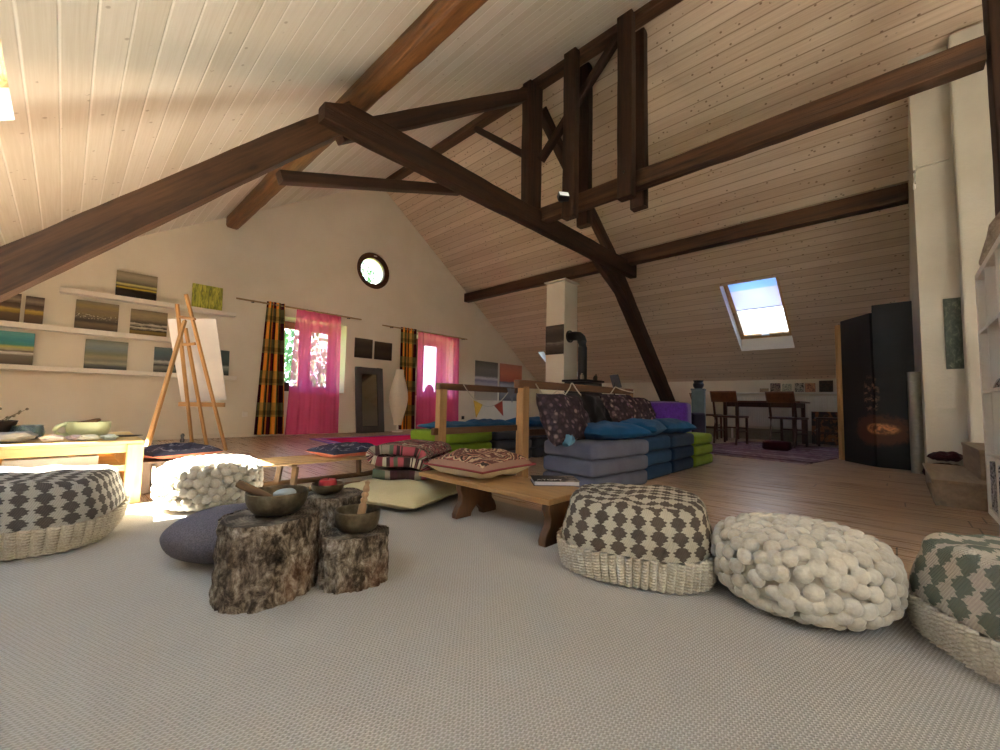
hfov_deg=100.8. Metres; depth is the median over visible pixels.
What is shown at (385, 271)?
window
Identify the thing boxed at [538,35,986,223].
beam
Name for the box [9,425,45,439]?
glass bowl
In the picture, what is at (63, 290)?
wall shelf
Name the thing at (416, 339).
window
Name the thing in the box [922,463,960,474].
cushion
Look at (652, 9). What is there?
ridge beam
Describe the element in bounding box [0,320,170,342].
wall shelf
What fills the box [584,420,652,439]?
cushion
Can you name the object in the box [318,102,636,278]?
beam
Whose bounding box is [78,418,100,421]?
bark piece
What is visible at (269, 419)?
curtain
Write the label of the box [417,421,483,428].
cushion
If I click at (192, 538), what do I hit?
cushion
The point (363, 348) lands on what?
painting
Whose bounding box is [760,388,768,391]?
painting
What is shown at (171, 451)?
cushion
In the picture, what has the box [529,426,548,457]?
mattress
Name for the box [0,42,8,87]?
window
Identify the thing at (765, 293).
roller blind
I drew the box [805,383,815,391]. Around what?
painting
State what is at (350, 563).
tree stump
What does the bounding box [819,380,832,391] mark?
painting
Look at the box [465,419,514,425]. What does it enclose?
cushion
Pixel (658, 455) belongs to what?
mattress
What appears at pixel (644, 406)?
cushion
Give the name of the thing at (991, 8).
post
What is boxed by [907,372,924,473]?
tube
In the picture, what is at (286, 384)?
flower pot
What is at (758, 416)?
wall
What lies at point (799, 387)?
painting
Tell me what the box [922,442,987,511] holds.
wooden steps
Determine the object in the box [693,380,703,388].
pot
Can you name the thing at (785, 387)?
painting
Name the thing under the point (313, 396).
sheer curtain
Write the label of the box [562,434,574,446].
cushion
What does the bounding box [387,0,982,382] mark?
ceiling
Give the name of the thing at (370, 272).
tree
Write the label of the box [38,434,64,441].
pebble
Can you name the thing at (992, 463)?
storage box
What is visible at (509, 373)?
painting
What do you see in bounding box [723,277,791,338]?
window
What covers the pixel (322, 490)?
bowl
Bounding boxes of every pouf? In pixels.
[0,465,129,560]
[151,454,263,511]
[556,483,717,594]
[710,512,908,631]
[906,532,999,685]
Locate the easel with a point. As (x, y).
(181, 328)
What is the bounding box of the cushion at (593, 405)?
[581,394,612,422]
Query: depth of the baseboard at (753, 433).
8.14 m
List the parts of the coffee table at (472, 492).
leg, seat, leg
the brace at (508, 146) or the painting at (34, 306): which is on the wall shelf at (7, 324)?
the painting at (34, 306)
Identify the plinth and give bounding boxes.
[691,389,705,427]
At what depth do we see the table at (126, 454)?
2.36 m
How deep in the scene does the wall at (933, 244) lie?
3.88 m
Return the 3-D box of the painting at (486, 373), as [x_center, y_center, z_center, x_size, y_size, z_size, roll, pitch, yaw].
[-0.344,0.150,10.508,0.022,0.980,0.800,-2,-5,44]
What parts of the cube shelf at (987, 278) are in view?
panel, panel, panel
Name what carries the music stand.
on the floor
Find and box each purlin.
[226,0,487,229]
[464,183,908,302]
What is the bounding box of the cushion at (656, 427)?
[620,418,666,435]
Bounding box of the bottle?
[180,433,184,441]
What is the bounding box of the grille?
[737,396,836,396]
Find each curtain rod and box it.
[236,297,361,319]
[382,325,467,339]
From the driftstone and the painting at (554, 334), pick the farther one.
the painting at (554, 334)
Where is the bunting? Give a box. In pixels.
[463,384,514,416]
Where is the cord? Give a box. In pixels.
[535,383,635,394]
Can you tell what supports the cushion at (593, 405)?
on the cushion
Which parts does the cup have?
handle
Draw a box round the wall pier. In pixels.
[947,22,994,442]
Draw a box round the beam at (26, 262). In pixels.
[0,101,351,302]
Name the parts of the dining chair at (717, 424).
leg, leg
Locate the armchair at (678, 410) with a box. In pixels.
[650,401,705,432]
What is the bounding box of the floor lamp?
[389,369,407,431]
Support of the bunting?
hanging from the railing at (440, 430)
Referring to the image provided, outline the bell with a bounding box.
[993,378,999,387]
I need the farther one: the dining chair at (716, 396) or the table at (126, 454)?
the dining chair at (716, 396)
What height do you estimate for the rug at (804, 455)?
0.012 m
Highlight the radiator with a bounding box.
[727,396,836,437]
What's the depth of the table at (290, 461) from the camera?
2.90 m
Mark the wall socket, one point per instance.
(244, 414)
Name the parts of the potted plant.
pot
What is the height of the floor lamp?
1.250 m
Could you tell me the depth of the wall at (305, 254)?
6.74 m
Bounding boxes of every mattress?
[410,428,491,452]
[489,431,531,457]
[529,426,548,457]
[635,435,671,479]
[657,432,693,472]
[686,432,712,466]
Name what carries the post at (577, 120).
attached to the ridge beam at (652, 9)
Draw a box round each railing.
[431,383,517,453]
[514,380,633,477]
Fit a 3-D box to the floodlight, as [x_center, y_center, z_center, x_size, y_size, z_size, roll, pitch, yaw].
[0.746,-2.105,4.897,0.130,0.109,0.122,2,-4,-11]
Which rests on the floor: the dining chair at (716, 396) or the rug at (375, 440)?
the rug at (375, 440)
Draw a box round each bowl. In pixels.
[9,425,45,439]
[244,485,308,516]
[311,480,343,494]
[334,504,380,533]
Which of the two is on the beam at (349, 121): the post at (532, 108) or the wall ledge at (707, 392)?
the post at (532, 108)
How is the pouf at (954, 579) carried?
on the carpet at (478, 635)
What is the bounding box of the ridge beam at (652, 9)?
[386,0,682,179]
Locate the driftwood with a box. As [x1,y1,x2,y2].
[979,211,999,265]
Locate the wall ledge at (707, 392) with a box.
[707,392,836,393]
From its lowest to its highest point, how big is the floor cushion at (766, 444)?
0.142 m
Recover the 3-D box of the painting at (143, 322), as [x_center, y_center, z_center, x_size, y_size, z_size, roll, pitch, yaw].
[-4.847,-0.714,5.718,0.046,0.345,0.390,-2,-5,44]
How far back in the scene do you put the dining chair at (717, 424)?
7.99 m
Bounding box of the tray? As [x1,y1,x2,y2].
[178,402,224,406]
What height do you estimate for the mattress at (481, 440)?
0.346 m
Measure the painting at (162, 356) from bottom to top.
0.350 m
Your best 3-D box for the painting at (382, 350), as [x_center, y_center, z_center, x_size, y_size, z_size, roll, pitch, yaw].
[-2.370,-0.484,8.404,0.022,0.360,0.390,-2,-5,44]
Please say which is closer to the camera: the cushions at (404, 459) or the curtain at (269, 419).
the cushions at (404, 459)
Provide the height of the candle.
0.052 m
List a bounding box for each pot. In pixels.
[284,382,288,390]
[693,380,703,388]
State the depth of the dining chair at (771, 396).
6.63 m
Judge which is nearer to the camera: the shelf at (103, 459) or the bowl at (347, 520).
the bowl at (347, 520)
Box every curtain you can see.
[254,301,284,434]
[285,309,340,434]
[398,327,416,429]
[416,332,458,428]
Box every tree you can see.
[284,329,293,381]
[292,262,374,330]
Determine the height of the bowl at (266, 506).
0.072 m
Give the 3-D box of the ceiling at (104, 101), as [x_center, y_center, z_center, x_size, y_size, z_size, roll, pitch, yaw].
[-0.461,-2.558,2.246,12.600,4.074,6.087,-2,-5,44]
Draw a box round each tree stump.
[209,505,319,614]
[304,487,362,562]
[316,524,388,594]
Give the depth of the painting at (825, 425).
7.32 m
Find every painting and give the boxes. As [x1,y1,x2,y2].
[0,294,21,321]
[0,330,34,364]
[24,296,44,323]
[74,299,118,331]
[83,339,127,369]
[115,270,157,300]
[129,308,167,336]
[153,347,175,372]
[191,283,222,310]
[220,350,229,375]
[354,337,372,358]
[374,341,391,360]
[474,360,497,400]
[499,363,521,400]
[545,324,563,354]
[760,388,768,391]
[770,383,780,390]
[782,384,791,390]
[795,383,803,391]
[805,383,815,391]
[811,412,838,445]
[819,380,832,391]
[943,297,963,368]
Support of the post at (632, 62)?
attached to the ridge beam at (652, 9)
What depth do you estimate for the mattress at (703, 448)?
4.40 m
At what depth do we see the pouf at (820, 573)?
1.14 m
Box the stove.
[562,330,603,422]
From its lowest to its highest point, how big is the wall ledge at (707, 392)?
0.030 m
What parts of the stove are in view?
plate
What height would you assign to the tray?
0.050 m
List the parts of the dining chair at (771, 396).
leg, backrest, leg, seat, leg, leg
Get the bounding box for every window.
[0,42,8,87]
[285,321,294,329]
[357,253,388,288]
[415,339,417,394]
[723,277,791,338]
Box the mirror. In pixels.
[355,367,383,432]
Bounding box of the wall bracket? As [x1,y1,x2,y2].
[912,169,916,189]
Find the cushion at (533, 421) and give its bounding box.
[505,416,542,426]
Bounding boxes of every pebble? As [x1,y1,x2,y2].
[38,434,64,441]
[65,435,81,440]
[77,434,99,440]
[99,434,118,439]
[273,488,295,495]
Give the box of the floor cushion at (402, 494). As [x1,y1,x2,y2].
[344,478,456,509]
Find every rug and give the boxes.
[309,434,410,445]
[711,441,838,464]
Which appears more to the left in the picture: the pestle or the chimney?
the pestle
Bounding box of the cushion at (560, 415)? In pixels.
[536,393,588,445]
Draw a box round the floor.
[129,430,999,578]
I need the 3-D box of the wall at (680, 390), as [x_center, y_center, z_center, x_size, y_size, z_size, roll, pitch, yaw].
[5.582,0.685,8.021,13.000,1.180,0.300,-2,-5,44]
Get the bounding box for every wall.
[0,190,538,436]
[539,379,836,430]
[908,46,968,465]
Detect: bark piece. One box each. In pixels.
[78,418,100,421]
[117,435,140,436]
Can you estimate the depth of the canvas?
4.84 m
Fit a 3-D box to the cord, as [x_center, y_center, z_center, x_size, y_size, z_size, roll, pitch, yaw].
[0.853,0.174,3.766,0.021,0.174,1.683,-2,-5,44]
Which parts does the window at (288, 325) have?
frame, sash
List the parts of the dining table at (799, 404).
leg, leg, leg, leg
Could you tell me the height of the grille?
0.020 m
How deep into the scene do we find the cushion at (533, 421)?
4.94 m
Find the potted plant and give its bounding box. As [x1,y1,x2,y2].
[0,407,28,431]
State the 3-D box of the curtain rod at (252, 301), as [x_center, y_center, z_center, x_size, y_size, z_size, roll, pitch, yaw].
[-3.427,-1.130,7.259,0.099,0.040,2.100,-2,-5,44]
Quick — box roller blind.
[728,277,781,310]
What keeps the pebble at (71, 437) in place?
on the table at (126, 454)
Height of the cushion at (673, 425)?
0.158 m
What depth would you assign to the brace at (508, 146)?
6.06 m
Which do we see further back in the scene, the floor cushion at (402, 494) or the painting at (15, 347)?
the painting at (15, 347)
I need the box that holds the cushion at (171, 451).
[143,442,222,459]
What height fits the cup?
0.100 m
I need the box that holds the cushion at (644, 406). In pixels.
[632,397,655,419]
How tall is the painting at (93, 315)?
0.370 m
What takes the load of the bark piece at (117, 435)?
on the table at (126, 454)
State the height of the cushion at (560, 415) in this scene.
0.367 m
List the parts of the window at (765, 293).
blind rail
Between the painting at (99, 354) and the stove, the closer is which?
the painting at (99, 354)
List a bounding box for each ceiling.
[0,0,650,245]
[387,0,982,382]
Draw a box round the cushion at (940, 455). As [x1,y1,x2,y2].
[927,451,962,461]
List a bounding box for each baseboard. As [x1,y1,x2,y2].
[139,427,415,440]
[706,426,811,442]
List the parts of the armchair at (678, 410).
backrest, arm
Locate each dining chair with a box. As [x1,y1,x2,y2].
[689,393,722,438]
[710,391,748,444]
[765,391,808,447]
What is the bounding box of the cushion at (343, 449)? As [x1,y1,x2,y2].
[305,442,374,457]
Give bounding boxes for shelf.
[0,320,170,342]
[0,364,236,379]
[0,455,119,465]
[60,287,235,317]
[975,234,999,524]
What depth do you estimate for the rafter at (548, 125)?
6.17 m
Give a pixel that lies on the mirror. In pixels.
(369, 400)
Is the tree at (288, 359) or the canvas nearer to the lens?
the canvas
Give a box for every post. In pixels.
[521,79,542,208]
[562,47,592,228]
[617,9,647,212]
[982,0,999,216]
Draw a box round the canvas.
[167,319,226,401]
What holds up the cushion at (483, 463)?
on the coffee table at (472, 492)
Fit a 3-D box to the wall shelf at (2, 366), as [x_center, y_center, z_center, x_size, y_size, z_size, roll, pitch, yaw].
[-5.158,-0.045,5.355,0.150,0.060,3.020,-2,-5,44]
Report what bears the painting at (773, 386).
on the wall ledge at (707, 392)
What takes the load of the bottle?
on the cushion at (171, 451)
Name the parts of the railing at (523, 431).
post, rail, rail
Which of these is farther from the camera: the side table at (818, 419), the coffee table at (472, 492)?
the side table at (818, 419)
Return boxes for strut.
[607,268,674,400]
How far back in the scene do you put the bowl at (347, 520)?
1.37 m
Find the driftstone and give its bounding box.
[0,431,37,442]
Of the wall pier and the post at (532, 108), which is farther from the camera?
the post at (532, 108)
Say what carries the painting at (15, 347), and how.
on the wall shelf at (2, 366)
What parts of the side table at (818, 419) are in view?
leg, leg, seat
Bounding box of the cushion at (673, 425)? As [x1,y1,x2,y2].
[653,418,696,433]
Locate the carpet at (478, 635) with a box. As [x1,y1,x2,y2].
[0,475,999,749]
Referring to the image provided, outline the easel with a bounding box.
[144,294,227,450]
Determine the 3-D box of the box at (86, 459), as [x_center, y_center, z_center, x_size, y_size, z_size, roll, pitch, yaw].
[-2.543,0.489,2.356,0.300,0.062,0.360,-2,-5,44]
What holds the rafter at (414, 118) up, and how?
attached to the beam at (349, 121)
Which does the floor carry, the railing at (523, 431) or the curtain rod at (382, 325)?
the railing at (523, 431)
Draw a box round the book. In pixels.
[530,475,579,485]
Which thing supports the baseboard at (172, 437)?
attached to the wall at (305, 254)
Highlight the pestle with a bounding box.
[357,480,369,513]
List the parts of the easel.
leg, leg, leg, leg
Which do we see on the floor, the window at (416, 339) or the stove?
the stove
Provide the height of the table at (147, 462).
0.201 m
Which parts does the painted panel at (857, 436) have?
wooden frame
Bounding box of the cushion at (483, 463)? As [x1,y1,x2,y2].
[424,448,535,478]
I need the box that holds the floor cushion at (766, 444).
[762,440,791,450]
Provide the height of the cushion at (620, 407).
0.329 m
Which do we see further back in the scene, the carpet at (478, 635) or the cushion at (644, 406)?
the cushion at (644, 406)
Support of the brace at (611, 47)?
attached to the post at (532, 108)
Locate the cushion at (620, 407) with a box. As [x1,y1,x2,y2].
[600,394,640,421]
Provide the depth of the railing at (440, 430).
3.18 m
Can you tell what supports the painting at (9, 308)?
on the wall shelf at (7, 324)
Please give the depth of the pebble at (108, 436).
2.39 m
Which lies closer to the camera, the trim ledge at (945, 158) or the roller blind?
the trim ledge at (945, 158)
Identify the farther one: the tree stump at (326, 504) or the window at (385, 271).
the window at (385, 271)
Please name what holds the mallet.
in the bowl at (266, 506)
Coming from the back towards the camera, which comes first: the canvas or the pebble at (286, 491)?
the canvas
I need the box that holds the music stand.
[610,374,621,387]
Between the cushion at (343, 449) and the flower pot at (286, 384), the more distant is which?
the flower pot at (286, 384)
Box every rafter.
[335,88,526,145]
[542,106,615,252]
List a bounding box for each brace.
[276,170,458,195]
[473,126,520,156]
[537,35,616,162]
[592,261,630,309]
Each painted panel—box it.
[835,313,877,466]
[871,301,914,469]
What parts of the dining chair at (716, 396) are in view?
leg, backrest, leg, seat, leg, leg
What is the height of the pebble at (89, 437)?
0.039 m
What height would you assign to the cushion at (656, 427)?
0.168 m
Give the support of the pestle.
in the bowl at (347, 520)
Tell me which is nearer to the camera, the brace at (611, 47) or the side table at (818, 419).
the brace at (611, 47)
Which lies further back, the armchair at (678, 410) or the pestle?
the armchair at (678, 410)
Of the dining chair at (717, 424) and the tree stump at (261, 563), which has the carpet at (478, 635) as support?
the tree stump at (261, 563)
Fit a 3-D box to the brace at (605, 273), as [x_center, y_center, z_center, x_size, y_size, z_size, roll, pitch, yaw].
[2.034,-1.460,7.168,0.102,0.812,1.581,-2,-5,42]
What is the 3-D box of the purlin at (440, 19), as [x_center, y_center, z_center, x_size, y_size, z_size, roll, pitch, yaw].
[0.142,-2.622,2.485,11.852,0.286,0.192,-2,-5,43]
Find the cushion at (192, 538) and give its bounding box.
[159,503,247,563]
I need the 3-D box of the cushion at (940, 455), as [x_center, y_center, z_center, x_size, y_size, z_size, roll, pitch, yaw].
[3.927,0.715,3.649,0.220,0.090,0.210,4,-5,-36]
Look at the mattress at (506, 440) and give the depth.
4.38 m
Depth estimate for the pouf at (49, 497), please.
1.60 m
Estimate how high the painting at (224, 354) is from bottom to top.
0.385 m
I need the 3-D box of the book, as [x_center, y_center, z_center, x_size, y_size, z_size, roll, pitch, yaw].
[0.283,0.551,2.161,0.235,0.025,0.165,1,-4,-2]
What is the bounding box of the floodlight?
[557,191,569,202]
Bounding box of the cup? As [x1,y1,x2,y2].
[52,421,111,436]
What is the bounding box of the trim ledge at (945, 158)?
[916,157,949,168]
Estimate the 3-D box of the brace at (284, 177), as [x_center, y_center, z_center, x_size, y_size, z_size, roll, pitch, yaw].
[-1.101,-1.811,3.950,0.104,0.708,1.869,-3,-5,44]
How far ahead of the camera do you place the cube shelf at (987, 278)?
2.38 m
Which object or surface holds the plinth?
on the floor
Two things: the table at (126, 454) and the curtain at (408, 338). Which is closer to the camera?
the table at (126, 454)
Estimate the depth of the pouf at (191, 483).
2.15 m
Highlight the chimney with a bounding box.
[544,278,579,393]
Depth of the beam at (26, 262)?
2.61 m
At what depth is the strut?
7.86 m
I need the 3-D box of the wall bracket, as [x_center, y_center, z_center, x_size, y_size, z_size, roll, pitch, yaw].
[3.991,-1.884,3.982,0.036,0.202,0.058,-2,-5,44]
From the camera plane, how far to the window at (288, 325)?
7.56 m
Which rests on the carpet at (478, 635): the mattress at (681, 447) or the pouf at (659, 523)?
the pouf at (659, 523)
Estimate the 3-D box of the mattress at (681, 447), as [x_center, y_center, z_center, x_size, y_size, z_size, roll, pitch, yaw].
[1.604,0.758,4.177,0.516,0.364,0.575,-2,-5,44]
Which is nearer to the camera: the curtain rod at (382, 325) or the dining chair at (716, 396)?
the dining chair at (716, 396)
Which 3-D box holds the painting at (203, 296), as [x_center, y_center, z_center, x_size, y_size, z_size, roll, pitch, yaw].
[-4.393,-1.165,6.217,0.047,0.360,0.380,-2,-5,44]
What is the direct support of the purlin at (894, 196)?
attached to the ceiling at (717, 69)
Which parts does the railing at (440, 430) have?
post, rail, rail, post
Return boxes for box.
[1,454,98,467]
[990,461,999,513]
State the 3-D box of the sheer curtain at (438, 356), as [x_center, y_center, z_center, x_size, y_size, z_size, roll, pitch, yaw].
[-1.360,0.145,9.324,0.060,2.110,1.230,-2,-5,44]
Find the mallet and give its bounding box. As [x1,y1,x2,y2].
[235,480,271,495]
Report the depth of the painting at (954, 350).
3.74 m
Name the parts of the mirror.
glass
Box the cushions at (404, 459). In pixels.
[366,439,451,480]
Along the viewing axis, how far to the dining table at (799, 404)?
7.25 m
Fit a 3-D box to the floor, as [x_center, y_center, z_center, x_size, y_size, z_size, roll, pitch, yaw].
[1.630,1.014,3.847,13.200,0.200,11.730,-2,-5,44]
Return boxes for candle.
[318,478,336,485]
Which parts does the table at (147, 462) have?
lid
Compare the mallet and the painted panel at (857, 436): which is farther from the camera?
the painted panel at (857, 436)
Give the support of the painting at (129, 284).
on the wall shelf at (63, 290)
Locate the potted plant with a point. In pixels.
(5, 425)
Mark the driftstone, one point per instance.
(18, 436)
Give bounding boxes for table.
[0,432,143,502]
[140,454,211,494]
[255,454,381,490]
[419,470,579,546]
[723,401,809,445]
[814,417,837,445]
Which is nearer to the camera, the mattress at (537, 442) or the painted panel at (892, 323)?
the painted panel at (892, 323)
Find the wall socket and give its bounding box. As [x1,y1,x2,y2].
[242,412,247,416]

